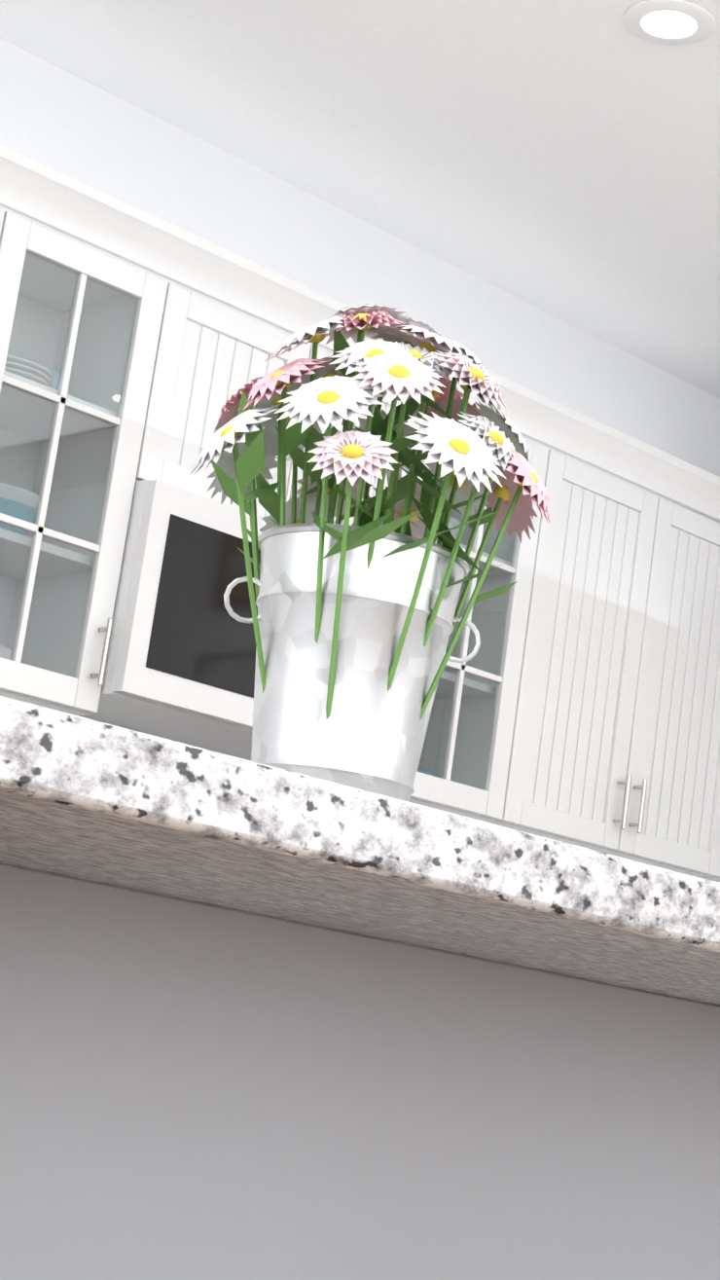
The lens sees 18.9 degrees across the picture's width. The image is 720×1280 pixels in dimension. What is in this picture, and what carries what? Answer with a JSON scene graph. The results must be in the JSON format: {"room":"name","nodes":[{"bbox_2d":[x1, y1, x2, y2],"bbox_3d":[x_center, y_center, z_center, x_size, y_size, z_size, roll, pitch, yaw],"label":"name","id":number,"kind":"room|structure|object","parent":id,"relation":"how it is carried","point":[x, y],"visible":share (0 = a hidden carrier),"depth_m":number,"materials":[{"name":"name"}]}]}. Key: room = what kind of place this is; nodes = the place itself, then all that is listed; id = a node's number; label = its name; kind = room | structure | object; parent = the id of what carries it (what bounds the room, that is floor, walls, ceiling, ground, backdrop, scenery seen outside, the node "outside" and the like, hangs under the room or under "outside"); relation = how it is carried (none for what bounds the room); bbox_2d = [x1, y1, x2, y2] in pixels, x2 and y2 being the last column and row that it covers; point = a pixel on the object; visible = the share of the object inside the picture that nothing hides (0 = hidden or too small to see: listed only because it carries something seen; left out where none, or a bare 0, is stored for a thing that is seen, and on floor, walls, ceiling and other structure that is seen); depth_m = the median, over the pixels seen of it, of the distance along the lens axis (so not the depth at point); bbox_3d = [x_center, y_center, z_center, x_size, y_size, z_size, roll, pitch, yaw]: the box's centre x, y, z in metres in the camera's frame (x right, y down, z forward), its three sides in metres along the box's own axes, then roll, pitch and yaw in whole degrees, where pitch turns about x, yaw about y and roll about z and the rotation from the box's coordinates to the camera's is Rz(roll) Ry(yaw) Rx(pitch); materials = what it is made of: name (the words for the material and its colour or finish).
{"room":"kitchen","nodes":[
{"label":"kitchen","id":0,"kind":"room"},
{"bbox_2d":[0,37,719,523],"bbox_3d":[-2.164,-0.277,3.185,9.320,2.740,0.200,18,-15,-41],"label":"wall","id":1,"kind":"structure","parent":0,"point":[78,128],"depth_m":5.03,"materials":[{"name":"paint"}]},
{"bbox_2d":[0,195,42,452],"bbox_3d":[-1.098,-0.453,3.820,0.850,0.879,0.338,18,-15,-41],"label":"upper cabinet","id":2,"kind":"object","parent":1,"relation":"attached to","point":[18,236],"depth_m":4.03,"materials":[{"name":"white wood"}]},
{"bbox_2d":[27,269,430,534],"bbox_3d":[-0.244,-0.416,4.614,0.770,0.409,0.338,18,-15,-41],"label":"upper cabinet","id":3,"kind":"object","parent":1,"relation":"attached to","point":[143,372],"depth_m":4.29,"materials":[{"name":"white wood"}]},
{"bbox_2d":[78,479,266,761],"bbox_3d":[-0.258,-0.010,4.487,0.764,0.424,0.441,18,-15,-41],"label":"microwave","id":4,"kind":"object","parent":3,"relation":"attached to","point":[181,663],"visible":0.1,"depth_m":4.20,"materials":[{"name":"white plastic"}]},
{"bbox_2d":[409,429,719,882],"bbox_3d":[0.577,0.081,5.313,0.931,0.879,0.387,18,-15,-41],"label":"upper cabinet","id":5,"kind":"object","parent":1,"relation":"attached to","point":[576,700],"depth_m":5.10,"materials":[{"name":"white wood"}]},
{"bbox_2d":[0,0,719,398],"bbox_3d":[0.853,-1.857,0.435,9.320,0.100,8.520,18,-15,-41],"label":"ceiling","id":6,"kind":"structure","parent":0,"point":[559,158],"depth_m":4.55,"materials":[{"name":"paint"}]},
{"bbox_2d":[622,0,716,45],"bbox_3d":[0.570,-1.137,3.985,0.170,0.006,0.170,18,-15,-41],"label":"recessed light","id":7,"kind":"object","parent":6,"relation":"in","point":[674,22],"visible":1,"depth_m":3.98,"materials":[{"name":"white plastic"}]},
{"bbox_3d":[0.462,0.902,-0.113,9.320,0.100,8.520,18,-15,-41],"label":"floor","id":8,"kind":"structure","parent":0,"visible":0},
{"bbox_2d":[0,836,719,1279],"bbox_3d":[0.351,0.808,2.037,2.706,0.880,0.614,18,-15,-41],"label":"kitchen island","id":9,"kind":"object","parent":8,"relation":"on","point":[261,1021],"depth_m":1.54,"materials":[{"name":"grey"}]},
{"bbox_2d":[0,695,719,984],"bbox_3d":[0.485,0.357,2.054,2.760,0.040,0.800,18,-15,-41],"label":"island countertop","id":10,"kind":"structure","parent":9,"relation":"on","point":[73,783],"depth_m":1.10,"materials":[{"name":"white stone"}]},
{"bbox_2d":[189,303,550,802],"bbox_3d":[-0.004,-0.042,1.734,0.296,0.475,0.298,18,-15,-41],"label":"potted flowers","id":11,"kind":"object","parent":10,"relation":"on","point":[355,622],"visible":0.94,"depth_m":1.67,"materials":[{"name":"ceramic"}]}
]}

